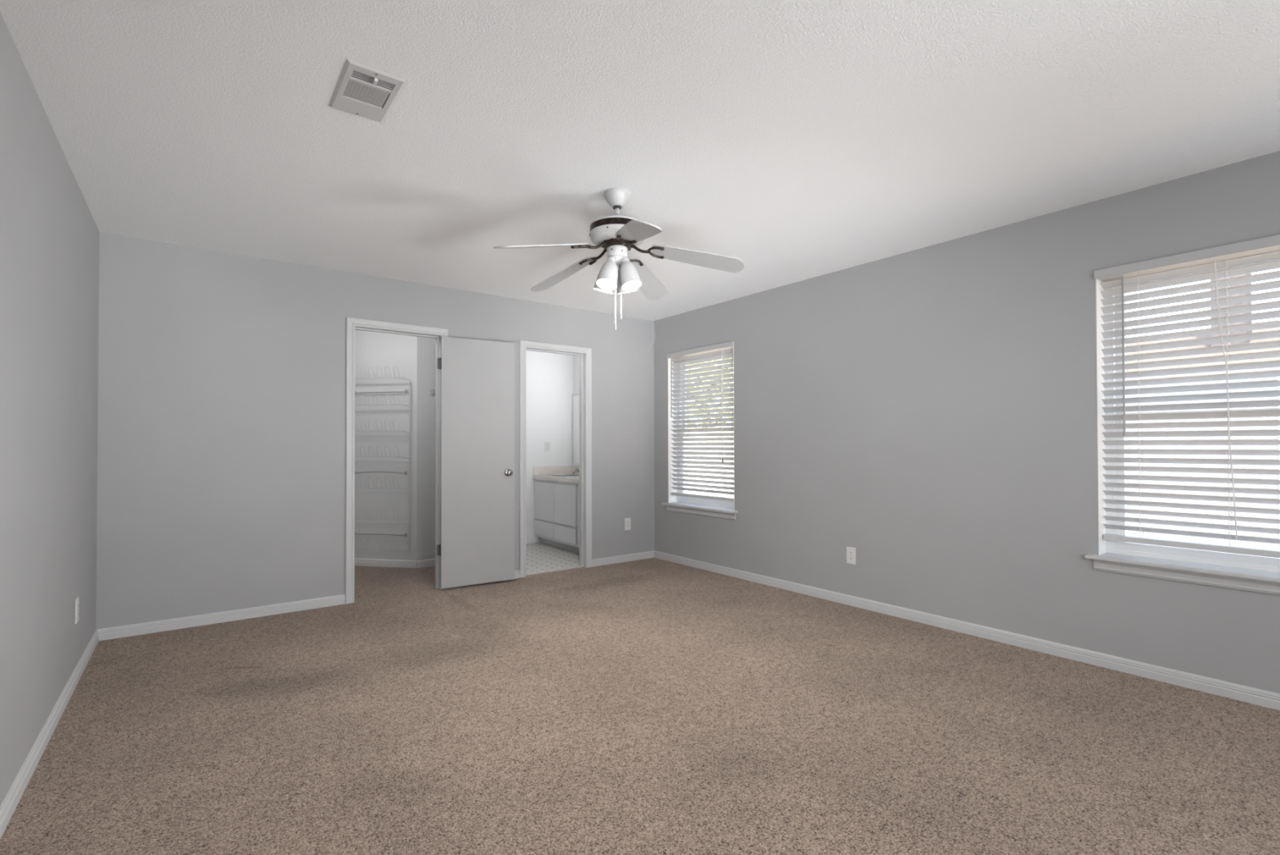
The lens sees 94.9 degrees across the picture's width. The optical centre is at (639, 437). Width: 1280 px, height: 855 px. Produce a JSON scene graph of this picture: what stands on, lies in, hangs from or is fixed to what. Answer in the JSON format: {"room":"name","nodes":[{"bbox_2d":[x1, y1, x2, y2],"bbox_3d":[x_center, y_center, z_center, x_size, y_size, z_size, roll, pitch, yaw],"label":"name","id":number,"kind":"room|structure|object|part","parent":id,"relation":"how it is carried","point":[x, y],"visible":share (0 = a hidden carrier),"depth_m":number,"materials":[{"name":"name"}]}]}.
{"room":"empty bedroom","nodes":[
{"label":"empty bedroom","id":0,"kind":"room"},
{"bbox_2d":[0,12,99,805],"bbox_3d":[-1.548,-0.044,1.175,0.120,2.440,5.981,0,-1,-37],"label":"wall","id":1,"kind":"structure","parent":0,"point":[50,234],"depth_m":2.20,"materials":[{"name":"grey paint"}]},
{"bbox_2d":[0,629,98,839],"bbox_3d":[-1.494,1.142,1.204,0.013,0.069,5.746,0,-1,-37],"label":"baseboard","id":2,"kind":"structure","parent":1,"relation":"attached to","point":[7,807],"depth_m":2.20,"materials":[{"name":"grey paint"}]},
{"bbox_2d":[75,596,79,623],"bbox_3d":[-2.783,0.852,2.906,0.008,0.120,0.074,0,-1,-37],"label":"electrical outlet","id":3,"kind":"object","parent":1,"relation":"attached to","point":[77,600],"visible":1,"depth_m":2.89,"materials":[{"name":"white plastic"}]},
{"bbox_2d":[96,231,654,629],"bbox_3d":[-1.579,-0.003,4.830,4.241,2.440,0.115,0,-1,-37],"label":"wall","id":4,"kind":"structure","parent":0,"point":[222,375],"depth_m":3.97,"materials":[{"name":"grey paint"}]},
{"bbox_2d":[97,550,654,640],"bbox_3d":[-1.538,1.181,4.765,4.241,0.069,0.013,0,-1,-37],"label":"baseboard","id":5,"kind":"structure","parent":4,"relation":"attached to","point":[116,632],"depth_m":3.91,"materials":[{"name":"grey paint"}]},
{"bbox_2d":[345,316,448,604],"bbox_3d":[-1.892,0.164,4.580,0.752,2.102,0.133,0,-1,-37],"label":"trim","id":6,"kind":"structure","parent":4,"relation":"attached to","point":[353,324],"depth_m":4.34,"materials":[{"name":"grey paint"}]},
{"bbox_2d":[436,336,515,588],"bbox_3d":[-1.329,0.192,4.823,0.642,2.012,0.102,0,-1,-33],"label":"door","id":7,"kind":"structure","parent":4,"relation":"in","point":[477,545],"depth_m":4.83,"materials":[{"name":"white paint"}]},
{"bbox_3d":[-1.101,0.292,4.947,0.062,0.062,0.064,0,-1,-33],"label":"knob","id":8,"kind":"part","parent":7,"relation":"part of","materials":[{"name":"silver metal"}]},
{"bbox_2d":[525,566,581,575],"bbox_3d":[-0.792,1.230,5.402,0.670,0.024,0.018,0,-1,-37],"label":"trim","id":9,"kind":"structure","parent":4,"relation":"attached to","point":[575,566],"depth_m":5.38,"materials":[{"name":"silver stone"}]},
{"bbox_2d":[519,339,591,577],"bbox_3d":[-0.792,0.181,5.413,0.740,2.082,0.133,0,-1,-37],"label":"trim","id":10,"kind":"structure","parent":4,"relation":"attached to","point":[584,353],"depth_m":5.56,"materials":[{"name":"grey paint"}]},
{"bbox_2d":[624,517,631,529],"bbox_3d":[-0.122,0.854,5.844,0.074,0.120,0.008,0,-1,-37],"label":"electrical outlet","id":11,"kind":"object","parent":4,"relation":"attached to","point":[627,520],"visible":1,"depth_m":5.84,"materials":[{"name":"white plastic"}]},
{"bbox_2d":[354,329,417,559],"bbox_3d":[-2.962,0.010,5.776,1.750,2.440,0.100,0,-1,11],"label":"wall","id":12,"kind":"structure","parent":0,"point":[374,349],"depth_m":5.62,"materials":[{"name":"grey paint"}]},
{"bbox_2d":[354,365,410,554],"bbox_3d":[-2.482,0.211,5.558,0.613,1.767,0.109,0,-1,11],"label":"shoe rack","id":13,"kind":"object","parent":12,"relation":"attached to","point":[409,383],"visible":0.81,"depth_m":5.54,"materials":[{"name":"white metal"}]},
{"bbox_3d":[-2.474,0.914,5.592,0.565,0.032,0.022,0,-1,11],"label":"cross rod","id":14,"kind":"part","parent":13,"relation":"part of","materials":[{"name":"grey metal"}]},
{"bbox_3d":[-2.475,0.331,5.598,0.565,0.032,0.022,0,-1,11],"label":"cross rod","id":15,"kind":"part","parent":13,"relation":"part of","materials":[{"name":"grey metal"}]},
{"bbox_3d":[-2.476,-0.441,5.607,0.565,0.032,0.022,0,-1,11],"label":"cross rod","id":16,"kind":"part","parent":13,"relation":"part of","materials":[{"name":"grey metal"}]},
{"bbox_2d":[354,558,435,568],"bbox_3d":[-2.859,1.194,5.698,1.964,0.069,0.205,0,-1,5],"label":"baseboard","id":17,"kind":"structure","parent":12,"relation":"attached to","point":[357,562],"depth_m":5.59,"materials":[{"name":"grey paint"}]},
{"bbox_2d":[416,336,435,560],"bbox_3d":[-2.020,0.007,5.694,0.308,2.440,0.100,0,-1,-37],"label":"wall","id":18,"kind":"structure","parent":0,"point":[426,346],"depth_m":5.61,"materials":[{"name":"grey paint"}]},
{"bbox_2d":[430,388,435,395],"bbox_3d":[-1.986,-0.438,5.631,0.036,0.070,0.050,0,-1,-37],"label":"rod bracket","id":19,"kind":"object","parent":18,"relation":"attached to","point":[432,390],"visible":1,"depth_m":5.64,"materials":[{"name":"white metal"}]},
{"bbox_2d":[525,350,573,542],"bbox_3d":[-1.492,0.019,6.835,1.790,2.440,0.100,0,-1,-37],"label":"wall","id":20,"kind":"structure","parent":0,"point":[549,375],"depth_m":7.05,"materials":[{"name":"white paint"}]},
{"bbox_2d":[525,536,537,543],"bbox_3d":[-1.691,1.197,6.599,1.200,0.079,0.013,0,-1,-37],"label":"baseboard","id":21,"kind":"structure","parent":20,"relation":"attached to","point":[531,540],"depth_m":6.91,"materials":[{"name":"white paint"}]},
{"bbox_2d":[544,441,550,451],"bbox_3d":[-1.109,0.102,7.056,0.074,0.120,0.008,0,-1,-37],"label":"electrical outlet","id":22,"kind":"object","parent":20,"relation":"attached to","point":[547,444],"visible":1,"depth_m":7.05,"materials":[{"name":"white plastic"}]},
{"bbox_2d":[533,465,579,475],"bbox_3d":[-0.619,0.382,6.541,0.548,0.101,1.415,0,-1,-37],"label":"backsplash","id":23,"kind":"structure","parent":20,"relation":"attached to","point":[566,469],"depth_m":7.09,"materials":[{"name":"beige stone"}]},
{"bbox_2d":[573,355,579,466],"bbox_3d":[-0.354,0.015,6.731,0.100,2.440,1.439,0,-1,-37],"label":"wall","id":24,"kind":"structure","parent":0,"point":[575,358],"depth_m":7.23,"materials":[{"name":"white paint"}]},
{"bbox_2d":[572,392,579,465],"bbox_3d":[-0.415,-0.113,6.714,0.020,0.884,1.385,0,-1,-37],"label":"bathroom mirror","id":25,"kind":"object","parent":24,"relation":"attached to","point":[575,404],"visible":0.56,"depth_m":7.20,"materials":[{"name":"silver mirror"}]},
{"bbox_2d":[0,0,1279,320],"bbox_3d":[-0.467,-1.311,3.413,4.531,0.140,8.220,0,-1,-37],"label":"ceiling","id":26,"kind":"structure","parent":0,"point":[793,140],"depth_m":2.30,"materials":[{"name":"white paint"}]},
{"bbox_2d":[328,57,408,122],"bbox_3d":[-0.995,-1.246,2.138,0.196,0.016,0.343,0,-1,-37],"label":"ceiling vent","id":27,"kind":"object","parent":26,"relation":"in","point":[362,90],"visible":1,"depth_m":2.12,"materials":[{"name":"white metal"}]},
{"bbox_3d":[-0.923,-1.245,2.049,0.012,0.010,0.024,0,-1,-37],"label":"damper lever","id":28,"kind":"part","parent":27,"relation":"part of","materials":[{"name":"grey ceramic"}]},
{"bbox_2d":[493,187,743,329],"bbox_3d":[-0.156,-0.895,2.975,1.194,0.702,1.217,0,-1,-37],"label":"ceiling fan","id":29,"kind":"object","parent":26,"relation":"hanging from","point":[617,233],"visible":1,"depth_m":2.94,"materials":[{"name":"white wood"}]},
{"bbox_3d":[-0.460,-0.907,2.769,0.463,0.119,0.132,0,-1,-32],"label":"blade","id":30,"kind":"part","parent":29,"relation":"part of","materials":[{"name":"grey laminate"}]},
{"bbox_3d":[-0.427,-0.901,3.246,0.463,0.119,0.132,-1,-1,40],"label":"blade","id":31,"kind":"part","parent":29,"relation":"part of","materials":[{"name":"grey laminate"}]},
{"bbox_3d":[-0.185,-0.815,3.029,0.105,0.142,0.115,0,-1,-37],"label":"lamp shade","id":32,"kind":"part","parent":29,"relation":"part of","materials":[{"name":"white glass"}]},
{"bbox_3d":[-0.160,-0.816,2.915,0.115,0.142,0.105,0,-1,-37],"label":"lamp shade","id":33,"kind":"part","parent":29,"relation":"part of","materials":[{"name":"white glass"}]},
{"bbox_3d":[-0.157,-0.820,2.921,0.063,0.107,0.060,0,-1,-37],"label":"bulb","id":34,"kind":"part","parent":29,"relation":"part of","materials":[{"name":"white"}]},
{"bbox_3d":[-0.096,-0.765,2.969,0.003,0.240,0.004,0,-1,-37],"label":"pull chain","id":35,"kind":"part","parent":29,"relation":"part of","materials":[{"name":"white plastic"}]},
{"bbox_3d":[-0.071,-0.815,3.054,0.115,0.142,0.105,0,-1,-37],"label":"lamp shade","id":36,"kind":"part","parent":29,"relation":"part of","materials":[{"name":"white glass"}]},
{"bbox_3d":[-0.045,-0.816,2.940,0.105,0.142,0.115,0,-1,-37],"label":"lamp shade","id":37,"kind":"part","parent":29,"relation":"part of","materials":[{"name":"white glass"}]},
{"bbox_3d":[-0.051,-0.820,2.943,0.060,0.107,0.063,0,-1,-37],"label":"bulb","id":38,"kind":"part","parent":29,"relation":"part of","materials":[{"name":"white glass"}]},
{"bbox_3d":[-0.016,-0.909,2.591,0.132,0.119,0.463,0,-1,-14],"label":"blade","id":39,"kind":"part","parent":29,"relation":"part of","materials":[{"name":"grey laminate"}]},
{"bbox_3d":[0.036,-0.901,3.363,0.132,0.119,0.463,0,-1,22],"label":"blade","id":40,"kind":"part","parent":29,"relation":"part of","materials":[{"name":"grey laminate"}]},
{"bbox_3d":[0.290,-0.906,2.958,0.463,0.119,0.132,0,-1,4],"label":"blade","id":41,"kind":"part","parent":29,"relation":"part of","materials":[{"name":"grey laminate"}]},
{"bbox_2d":[0,542,1279,854],"bbox_3d":[-0.509,1.258,3.349,4.416,0.120,8.220,0,-1,-37],"label":"floor","id":42,"kind":"structure","parent":0,"point":[652,705],"depth_m":2.33,"materials":[{"name":"beige carpet"}]},
{"bbox_2d":[534,479,579,553],"bbox_3d":[-0.618,0.855,6.545,0.537,0.758,1.400,0,-1,-37],"label":"vanity cabinet","id":43,"kind":"object","parent":42,"relation":"on","point":[557,503],"visible":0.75,"depth_m":6.49,"materials":[{"name":"white paint"}]},
{"bbox_3d":[-1.102,1.045,6.754,0.019,0.167,0.459,0,-1,-37],"label":"drawer","id":44,"kind":"part","parent":43,"relation":"part of","materials":[{"name":"white paint"}]},
{"bbox_3d":[-1.103,0.725,6.758,0.019,0.440,0.459,0,-1,-37],"label":"door","id":45,"kind":"part","parent":43,"relation":"part of","materials":[{"name":"white paint"}]},
{"bbox_2d":[533,465,579,483],"bbox_3d":[-0.620,0.403,6.540,0.552,0.142,1.415,0,-1,-37],"label":"countertop","id":46,"kind":"structure","parent":43,"relation":"on","point":[543,473],"depth_m":6.99,"materials":[{"name":"beige stone"}]},
{"bbox_2d":[548,474,579,476],"bbox_3d":[-0.855,0.498,6.809,0.376,0.142,0.470,0,-1,-37],"label":"basin","id":47,"kind":"object","parent":46,"relation":"in","point":[553,475],"visible":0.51,"depth_m":6.94,"materials":[{"name":"white ceramic"}]},
{"bbox_3d":[-0.855,0.502,6.809,0.328,0.135,0.410,0,-1,-37],"label":"bowl","id":48,"kind":"part","parent":47,"relation":"part of","materials":[{"name":"white ceramic"}]},
{"bbox_2d":[573,468,579,474],"bbox_3d":[-0.736,0.398,6.951,0.134,0.082,0.150,0,-1,-37],"label":"tap","id":49,"kind":"object","parent":46,"relation":"on","point":[577,470],"visible":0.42,"depth_m":6.94,"materials":[{"name":"silver metal"}]},
{"bbox_3d":[-0.811,1.040,6.370,0.019,0.167,0.481,0,-1,-37],"label":"drawer","id":50,"kind":"part","parent":43,"relation":"part of","materials":[{"name":"white paint"}]},
{"bbox_3d":[-0.812,0.720,6.373,0.019,0.440,0.481,0,-1,-37],"label":"door","id":51,"kind":"part","parent":43,"relation":"part of","materials":[{"name":"white paint"}]},
{"bbox_3d":[-0.531,1.035,5.999,0.019,0.167,0.408,0,-1,-37],"label":"drawer","id":52,"kind":"part","parent":43,"relation":"part of","materials":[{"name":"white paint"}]},
{"bbox_3d":[-0.531,0.716,6.003,0.019,0.440,0.408,0,-1,-37],"label":"door","id":53,"kind":"part","parent":43,"relation":"part of","materials":[{"name":"white paint"}]},
{"bbox_2d":[653,151,1279,693],"bbox_3d":[1.950,-0.021,3.822,0.170,2.440,5.981,0,-1,-37],"label":"wall","id":54,"kind":"structure","parent":0,"point":[930,412],"depth_m":3.61,"materials":[{"name":"grey paint"}]},
{"bbox_2d":[661,341,737,519],"bbox_3d":[0.604,-0.061,5.561,0.227,1.568,0.994,0,-1,-37],"label":"window","id":55,"kind":"structure","parent":54,"relation":"in","point":[700,506],"depth_m":5.84,"materials":[{"name":"white plastic"}]},
{"bbox_2d":[666,341,733,501],"bbox_3d":[0.584,-0.141,5.547,0.108,1.415,0.910,0,-1,-37],"label":"window blind","id":56,"kind":"object","parent":55,"relation":"attached to","point":[722,348],"visible":0.94,"depth_m":5.54,"materials":[{"name":"white plastic"}]},
{"bbox_3d":[0.426,-0.134,5.774,0.056,1.346,0.002,0,-1,-37],"label":"ladder cord","id":57,"kind":"part","parent":56,"relation":"part of","materials":[{"name":"white fabric"}]},
{"bbox_3d":[0.584,-0.824,5.556,0.103,0.036,0.898,0,-1,-37],"label":"head rail","id":58,"kind":"part","parent":56,"relation":"part of","materials":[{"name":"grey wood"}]},
{"bbox_3d":[0.594,0.552,5.546,0.050,0.028,0.886,0,-1,-37],"label":"rail","id":59,"kind":"part","parent":56,"relation":"part of","materials":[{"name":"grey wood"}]},
{"bbox_3d":[0.743,-0.310,5.299,0.008,0.985,0.011,0,-1,2],"label":"lift cord","id":60,"kind":"part","parent":56,"relation":"part of","materials":[{"name":"white fabric"}]},
{"bbox_3d":[0.761,-0.139,5.332,0.056,1.346,0.002,0,-1,-37],"label":"ladder cord","id":61,"kind":"part","parent":56,"relation":"part of","materials":[{"name":"white fabric"}]},
{"bbox_3d":[0.670,-0.092,5.612,0.060,1.506,0.902,0,-1,-37],"label":"frame","id":62,"kind":"part","parent":55,"relation":"part of","materials":[{"name":"white plastic"}]},
{"bbox_3d":[0.683,-0.431,5.625,0.024,0.744,0.818,0,-1,-37],"label":"sash","id":63,"kind":"part","parent":55,"relation":"part of","materials":[{"name":"white plastic"}]},
{"bbox_3d":[0.662,0.260,5.601,0.024,0.718,0.818,0,-1,-37],"label":"sash","id":64,"kind":"part","parent":55,"relation":"part of","materials":[{"name":"white plastic"}]},
{"bbox_2d":[846,546,856,564],"bbox_3d":[1.521,0.846,4.232,0.008,0.120,0.074,0,-1,-37],"label":"electrical outlet","id":65,"kind":"object","parent":54,"relation":"attached to","point":[851,551],"visible":1,"depth_m":4.23,"materials":[{"name":"white plastic"}]},
{"bbox_2d":[653,550,1279,710],"bbox_3d":[1.877,1.164,3.756,0.013,0.069,5.746,0,-1,-37],"label":"baseboard","id":66,"kind":"structure","parent":54,"relation":"attached to","point":[1261,697],"depth_m":3.32,"materials":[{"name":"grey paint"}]},
{"bbox_2d":[1084,249,1279,595],"bbox_3d":[2.737,-0.097,2.743,0.227,1.568,1.041,0,-1,-37],"label":"window","id":67,"kind":"structure","parent":54,"relation":"in","point":[1261,574],"depth_m":2.96,"materials":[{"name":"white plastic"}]},
{"bbox_2d":[1093,234,1279,557],"bbox_3d":[2.718,-0.176,2.730,0.111,1.415,0.957,0,-1,-37],"label":"window blind","id":68,"kind":"object","parent":67,"relation":"attached to","point":[1271,243],"visible":1,"depth_m":2.83,"materials":[{"name":"white plastic"}]},
{"bbox_3d":[2.552,-0.169,2.996,0.056,1.346,0.002,0,-1,-37],"label":"ladder cord","id":69,"kind":"part","parent":68,"relation":"part of","materials":[{"name":"white fabric"}]},
{"bbox_3d":[2.717,-0.859,2.738,0.103,0.036,0.945,0,-1,-37],"label":"head rail","id":70,"kind":"part","parent":68,"relation":"part of","materials":[{"name":"white plastic"}]},
{"bbox_3d":[2.742,0.517,2.739,0.050,0.028,0.933,0,-1,-37],"label":"rail","id":71,"kind":"part","parent":68,"relation":"part of","materials":[{"name":"white plastic"}]},
{"bbox_3d":[2.714,-0.185,2.722,0.008,1.300,0.066,0,-1,-37],"label":"lift cord","id":72,"kind":"part","parent":68,"relation":"part of","materials":[{"name":"white fabric"}]},
{"bbox_3d":[2.746,-0.172,2.739,0.056,1.346,0.002,0,-1,-37],"label":"ladder cord","id":73,"kind":"part","parent":68,"relation":"part of","materials":[{"name":"white fabric"}]},
{"bbox_3d":[2.816,-0.466,2.807,0.024,0.744,0.865,0,-1,-37],"label":"sash","id":74,"kind":"part","parent":67,"relation":"part of","materials":[{"name":"white plastic"}]},
{"bbox_3d":[2.795,0.225,2.783,0.024,0.718,0.865,0,-1,-37],"label":"sash","id":75,"kind":"part","parent":67,"relation":"part of","materials":[{"name":"white plastic"}]},
{"label":"outside","id":76,"kind":"structure","parent":0,"visible":0},
{"bbox_3d":[22.480,1.676,23.265,56.054,0.100,90.000,0,-1,-37],"label":"ground","id":77,"kind":"structure","parent":76,"visible":0},
{"bbox_2d":[684,426,733,497],"bbox_3d":[1.776,0.653,14.085,0.062,1.820,7.130,0,-1,-37],"label":"fence","id":78,"kind":"object","parent":77,"relation":"on","point":[698,473],"visible":0.09,"depth_m":14.16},
{"bbox_2d":[686,357,733,428],"bbox_3d":[2.044,-0.765,17.187,3.928,4.739,5.758,0,-1,-37],"label":"tree","id":79,"kind":"object","parent":77,"relation":"on","point":[729,357],"visible":0.05,"depth_m":16.41,"materials":[{"name":"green plant"}]},
{"bbox_2d":[1125,272,1279,550],"bbox_3d":[10.200,-1.129,7.233,5.045,5.200,11.800,0,-1,-37],"label":"house","id":80,"kind":"structure","parent":77,"relation":"on","point":[1132,533],"depth_m":7.41,"materials":[{"name":"grey"}]}
]}

